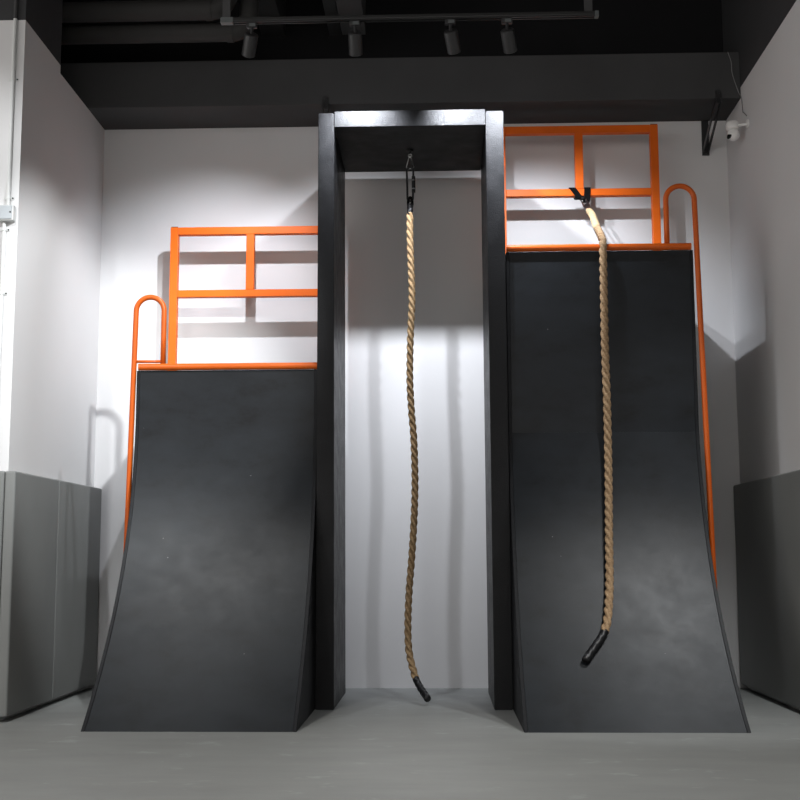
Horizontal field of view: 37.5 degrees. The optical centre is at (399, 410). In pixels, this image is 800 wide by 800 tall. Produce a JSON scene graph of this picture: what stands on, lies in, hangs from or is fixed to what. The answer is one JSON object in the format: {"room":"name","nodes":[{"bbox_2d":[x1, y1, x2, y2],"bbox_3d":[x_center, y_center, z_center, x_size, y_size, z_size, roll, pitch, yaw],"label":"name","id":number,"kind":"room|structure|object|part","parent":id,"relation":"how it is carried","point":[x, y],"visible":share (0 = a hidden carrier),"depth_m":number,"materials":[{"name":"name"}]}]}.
{"room":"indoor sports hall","nodes":[
{"label":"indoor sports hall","id":0,"kind":"room"},
{"bbox_2d":[0,0,104,720],"bbox_3d":[-3.932,-0.630,7.367,3.676,4.800,1.600,0,-7,2],"label":"wall","id":1,"kind":"structure","parent":0,"point":[50,324],"depth_m":7.05,"materials":[{"name":"paint"}]},
{"bbox_2d":[0,471,5,599],"bbox_3d":[-2.492,0.970,6.283,0.749,1.290,0.059,0,-7,2],"label":"pad","id":2,"kind":"object","parent":1,"relation":"attached to","point":[2,473],"visible":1,"depth_m":6.30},
{"bbox_2d":[0,222,9,371],"bbox_3d":[-2.191,-0.358,6.457,0.056,1.379,0.027,0,-7,2],"label":"conduit","id":3,"kind":"object","parent":1,"relation":"attached to","point":[4,229],"visible":1,"depth_m":6.50,"materials":[{"name":"grey plastic"}]},
{"bbox_2d":[0,205,15,221],"bbox_3d":[-2.184,-1.091,6.533,0.101,0.090,0.054,0,-7,2],"label":"junction box","id":4,"kind":"object","parent":1,"relation":"attached to","point":[7,212],"visible":1,"depth_m":6.51,"materials":[{"name":"grey plastic"}]},
{"bbox_3d":[-2.185,-1.093,6.511,0.085,0.076,0.005,0,-7,2],"label":"lid","id":5,"kind":"part","parent":4,"relation":"part of","materials":[{"name":"grey plastic"}]},
{"bbox_2d":[4,18,18,204],"bbox_3d":[-2.178,-1.677,6.621,0.056,1.091,0.027,0,-7,2],"label":"conduit","id":6,"kind":"object","parent":1,"relation":"attached to","point":[12,79],"visible":1,"depth_m":6.61,"materials":[{"name":"grey plastic"}]},
{"bbox_2d":[13,0,17,18],"bbox_3d":[-2.181,-2.671,6.745,0.021,0.911,0.021,0,-7,2],"label":"conduit","id":7,"kind":"object","parent":1,"relation":"attached to","point":[15,1],"visible":1,"depth_m":6.69,"materials":[{"name":"metal"}]},
{"bbox_2d":[0,471,58,716],"bbox_3d":[-2.075,1.010,6.612,0.059,1.290,0.739,0,-7,2],"label":"pad","id":8,"kind":"object","parent":1,"relation":"attached to","point":[30,524],"visible":1,"depth_m":6.50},
{"bbox_2d":[52,480,101,699],"bbox_3d":[-2.048,1.111,7.424,0.059,1.290,0.894,0,-7,2],"label":"pad","id":9,"kind":"object","parent":1,"relation":"attached to","point":[79,506],"visible":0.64,"depth_m":7.37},
{"bbox_2d":[0,688,799,799],"bbox_3d":[0.068,1.141,1.872,12.000,0.100,12.200,0,-7,2],"label":"floor","id":10,"kind":"structure","parent":0,"point":[376,743],"depth_m":5.03,"materials":[{"name":"grey concrete"}]},
{"bbox_2d":[123,295,166,552],"bbox_3d":[-1.515,0.506,6.914,0.252,2.415,0.060,0,-7,2],"label":"grab rail","id":11,"kind":"object","parent":10,"relation":"on","point":[134,361],"visible":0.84,"depth_m":7.00,"materials":[{"name":"orange metal"}]},
{"bbox_2d":[81,362,316,731],"bbox_3d":[-1.016,0.718,6.902,1.072,1.992,1.939,0,-7,2],"label":"ramp","id":12,"kind":"object","parent":10,"relation":"on","point":[212,628],"visible":0.95,"depth_m":6.62,"materials":[{"name":"black paint"}]},
{"bbox_3d":[-1.542,0.742,6.916,0.019,1.951,1.939,0,-7,2],"label":"panel","id":13,"kind":"part","parent":12,"relation":"part of","materials":[{"name":"black wood"}]},
{"bbox_2d":[168,226,317,370],"bbox_3d":[-0.998,-0.684,7.862,1.079,1.106,0.052,0,-7,2],"label":"guardrail","id":14,"kind":"object","parent":12,"relation":"on","point":[250,233],"visible":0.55,"depth_m":7.88,"materials":[{"name":"orange metal"}]},
{"bbox_3d":[-1.511,-0.679,7.878,0.052,1.102,0.052,0,-7,2],"label":"post","id":15,"kind":"part","parent":14,"relation":"part of","materials":[{"name":"orange metal"}]},
{"bbox_3d":[-0.998,-0.778,7.874,0.974,0.048,0.050,0,-7,2],"label":"rail","id":16,"kind":"part","parent":14,"relation":"part of","materials":[{"name":"orange metal"}]},
{"bbox_3d":[-1.000,-1.203,7.927,0.974,0.051,0.050,0,-7,2],"label":"rail","id":17,"kind":"part","parent":14,"relation":"part of","materials":[{"name":"orange metal"}]},
{"bbox_3d":[-0.489,0.734,6.883,0.019,1.951,1.939,0,-7,2],"label":"panel","id":18,"kind":"part","parent":12,"relation":"part of","materials":[{"name":"black wood"}]},
{"bbox_2d":[315,109,512,709],"bbox_3d":[0.085,-0.004,7.255,1.112,3.506,0.836,0,-7,2],"label":"frame","id":19,"kind":"object","parent":10,"relation":"on","point":[464,139],"visible":1,"depth_m":6.98,"materials":[{"name":"black metal"}]},
{"bbox_3d":[-0.417,0.005,7.271,0.107,3.494,0.836,0,-7,2],"label":"post","id":20,"kind":"part","parent":19,"relation":"part of","materials":[{"name":"black metal"}]},
{"bbox_2d":[406,149,413,168],"bbox_3d":[0.064,-1.583,7.455,0.044,0.122,0.044,6,-10,-43],"label":"eye","id":21,"kind":"object","parent":19,"relation":"attached to","point":[409,151],"visible":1,"depth_m":7.45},
{"bbox_2d":[406,167,415,201],"bbox_3d":[0.067,-1.424,7.435,0.061,0.230,0.026,0,-7,2],"label":"carabiner","id":22,"kind":"object","parent":21,"relation":"hanging from","point":[413,188],"visible":1,"depth_m":7.43,"materials":[{"name":"black metal"}]},
{"bbox_2d":[404,196,430,701],"bbox_3d":[0.117,0.169,7.128,0.087,3.084,0.303,3,-8,-24],"label":"rope","id":23,"kind":"object","parent":19,"relation":"hanging from","point":[410,255],"visible":1,"depth_m":7.21,"materials":[{"name":"fabric"}]},
{"bbox_3d":[0.586,-0.002,7.238,0.111,3.494,0.836,0,-7,2],"label":"post","id":24,"kind":"part","parent":19,"relation":"part of","materials":[{"name":"black metal"}]},
{"bbox_2d":[505,243,750,732],"bbox_3d":[1.183,0.358,6.872,1.099,2.686,1.944,0,-7,2],"label":"ramp","id":25,"kind":"object","parent":10,"relation":"on","point":[664,664],"visible":0.98,"depth_m":6.71,"materials":[{"name":"black paint"}]},
{"bbox_3d":[0.644,0.382,6.886,0.019,2.645,1.944,0,-7,2],"label":"panel","id":26,"kind":"part","parent":25,"relation":"part of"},
{"bbox_2d":[503,124,660,254],"bbox_3d":[1.193,-1.376,7.876,1.071,1.081,0.052,0,-7,2],"label":"guardrail","id":27,"kind":"object","parent":25,"relation":"on","point":[578,132],"visible":0.73,"depth_m":7.88,"materials":[{"name":"orange metal"}]},
{"bbox_3d":[0.683,-1.370,7.892,0.052,1.077,0.052,0,-7,2],"label":"post","id":28,"kind":"part","parent":27,"relation":"part of","materials":[{"name":"orange metal"}]},
{"bbox_3d":[1.191,-1.882,7.939,0.966,0.051,0.050,0,-7,2],"label":"rail","id":29,"kind":"part","parent":27,"relation":"part of","materials":[{"name":"orange metal"}]},
{"bbox_3d":[1.192,-1.450,7.885,0.966,0.048,0.050,0,-7,2],"label":"rail","id":30,"kind":"part","parent":27,"relation":"part of","materials":[{"name":"orange metal"}]},
{"bbox_2d":[569,187,590,202],"bbox_3d":[1.198,-1.435,7.872,0.144,0.093,0.089,0,-7,2],"label":"anchor","id":31,"kind":"object","parent":27,"relation":"attached to","point":[587,190],"visible":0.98,"depth_m":7.85,"materials":[{"name":"black"}]},
{"bbox_3d":[1.702,-1.378,7.859,0.052,1.077,0.052,0,-7,2],"label":"post","id":32,"kind":"part","parent":27,"relation":"part of","materials":[{"name":"orange metal"}]},
{"bbox_2d":[582,203,613,663],"bbox_3d":[1.156,-0.026,6.921,0.168,2.854,1.402,-2,-7,12],"label":"rope","id":33,"kind":"object","parent":25,"relation":"on","point":[604,631],"visible":1,"depth_m":6.78,"materials":[{"name":"fabric"}]},
{"bbox_2d":[663,183,716,585],"bbox_3d":[1.696,0.166,6.822,0.262,3.050,0.060,0,-7,2],"label":"grab rail","id":34,"kind":"object","parent":25,"relation":"attached to","point":[671,188],"visible":0.84,"depth_m":6.88,"materials":[{"name":"orange metal"}]},
{"bbox_3d":[1.723,0.374,6.852,0.019,2.645,1.944,0,-7,2],"label":"panel","id":35,"kind":"part","parent":25,"relation":"part of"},
{"bbox_2d":[61,0,747,687],"bbox_3d":[-0.254,-0.545,8.143,5.624,4.800,0.200,0,-7,2],"label":"wall","id":36,"kind":"structure","parent":0,"point":[155,181],"depth_m":8.09,"materials":[{"name":"paint"}]},
{"bbox_2d":[258,0,285,36],"bbox_3d":[-0.942,-2.983,6.755,0.165,0.299,3.200,0,-7,2],"label":"trim","id":37,"kind":"structure","parent":36,"relation":"attached to","point":[267,8],"depth_m":8.11,"materials":[{"name":"paint"}]},
{"bbox_2d":[322,96,328,113],"bbox_3d":[-0.489,-1.909,8.003,0.048,0.305,0.429,0,-7,2],"label":"bracket","id":38,"kind":"object","parent":36,"relation":"attached to","point":[324,98],"visible":0.31,"depth_m":7.82,"materials":[{"name":"black metal"}]},
{"bbox_2d":[322,0,341,35],"bbox_3d":[-0.507,-2.986,6.742,0.085,0.299,3.200,0,-7,2],"label":"trim","id":39,"kind":"structure","parent":36,"relation":"attached to","point":[330,6],"depth_m":7.98,"materials":[{"name":"paint"}]},
{"bbox_2d":[60,52,740,129],"bbox_3d":[-0.169,-2.164,8.036,4.824,0.318,0.404,0,-7,2],"label":"ceiling beam","id":40,"kind":"structure","parent":36,"relation":"attached to","point":[649,87],"depth_m":7.85,"materials":[{"name":"paint"}]},
{"bbox_2d":[701,90,721,155],"bbox_3d":[2.094,-1.927,7.920,0.048,0.305,0.429,0,-7,2],"label":"bracket","id":41,"kind":"object","parent":36,"relation":"attached to","point":[705,128],"visible":1,"depth_m":8.00,"materials":[{"name":"black metal"}]},
{"bbox_3d":[2.101,-1.873,8.122,0.048,0.248,0.013,0,-7,2],"label":"wall plate","id":42,"kind":"part","parent":41,"relation":"part of","materials":[{"name":"black metal"}]},
{"bbox_2d":[721,0,799,709],"bbox_3d":[2.156,-1.318,2.009,0.200,4.800,12.000,0,-7,2],"label":"wall","id":43,"kind":"structure","parent":0,"point":[764,162],"depth_m":7.15,"materials":[{"name":"paint"}]},
{"bbox_2d":[727,52,746,115],"bbox_3d":[2.217,-2.125,7.692,0.059,0.493,0.154,3,-8,-26],"label":"cable","id":44,"kind":"object","parent":43,"relation":"attached to","point":[727,52],"visible":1,"depth_m":7.75,"materials":[{"name":"grey plastic"}]},
{"bbox_2d":[726,119,748,140],"bbox_3d":[2.182,-1.805,7.602,0.166,0.128,0.085,-5,-9,35],"label":"security camera","id":45,"kind":"object","parent":43,"relation":"attached to","point":[732,126],"visible":1,"depth_m":7.59,"materials":[{"name":"white plastic"}]},
{"bbox_2d":[733,469,799,707],"bbox_3d":[2.207,1.044,6.986,0.051,1.290,1.498,0,-7,2],"label":"pad","id":46,"kind":"object","parent":43,"relation":"attached to","point":[766,510],"visible":1,"depth_m":6.95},
{"bbox_3d":[0.054,-3.722,2.479,12.000,0.100,12.200,0,-7,2],"label":"ceiling","id":47,"kind":"structure","parent":0,"visible":0},
{"bbox_2d":[62,0,236,22],"bbox_3d":[-1.799,-2.740,7.459,1.563,0.599,0.136,0,-7,2],"label":"air duct","id":48,"kind":"object","parent":47,"relation":"hanging from","point":[144,10],"visible":0.84,"depth_m":7.37,"materials":[{"name":"black metal"}]},
{"bbox_2d":[61,0,258,44],"bbox_3d":[-1.740,-2.683,7.591,1.672,0.680,0.134,0,-7,2],"label":"air duct","id":49,"kind":"object","parent":47,"relation":"hanging from","point":[185,32],"visible":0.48,"depth_m":7.50,"materials":[{"name":"black metal"}]},
{"bbox_2d":[336,0,365,34],"bbox_3d":[-0.358,-2.933,6.564,0.160,0.449,2.870,0,-7,2],"label":"trim","id":50,"kind":"structure","parent":47,"relation":"attached to","point":[344,7],"depth_m":7.63,"materials":[{"name":"paint"}]},
{"bbox_2d":[220,0,598,24],"bbox_3d":[0.048,-2.670,6.754,2.144,0.926,0.038,0,-7,2],"label":"track","id":51,"kind":"object","parent":47,"relation":"hanging from","point":[226,19],"visible":1,"depth_m":6.69,"materials":[{"name":"grey metal"}]},
{"bbox_2d":[242,22,257,57],"bbox_3d":[-0.859,-2.111,6.757,0.078,0.181,0.143,2,-8,-19],"label":"track spotlight","id":52,"kind":"object","parent":51,"relation":"attached to","point":[250,38],"visible":1,"depth_m":6.72,"materials":[{"name":"grey metal"}]},
{"bbox_2d":[348,20,362,56],"bbox_3d":[-0.255,-2.114,6.740,0.079,0.183,0.139,0,-7,2],"label":"track spotlight","id":53,"kind":"object","parent":51,"relation":"attached to","point":[355,36],"visible":1,"depth_m":6.70,"materials":[{"name":"grey metal"}]},
{"bbox_3d":[0.048,-2.227,6.699,2.140,0.030,0.034,0,-7,2],"label":"track rail","id":54,"kind":"part","parent":51,"relation":"part of","materials":[{"name":"grey metal"}]},
{"bbox_2d":[444,19,460,54],"bbox_3d":[0.299,-2.118,6.721,0.078,0.182,0.140,-2,-7,18],"label":"track spotlight","id":55,"kind":"object","parent":51,"relation":"attached to","point":[451,34],"visible":1,"depth_m":6.68,"materials":[{"name":"grey metal"}]},
{"bbox_2d":[500,18,516,53],"bbox_3d":[0.619,-2.120,6.711,0.078,0.182,0.140,-2,-7,18],"label":"track spotlight","id":56,"kind":"object","parent":51,"relation":"attached to","point":[507,34],"visible":1,"depth_m":6.67,"materials":[{"name":"grey metal"}]}
]}

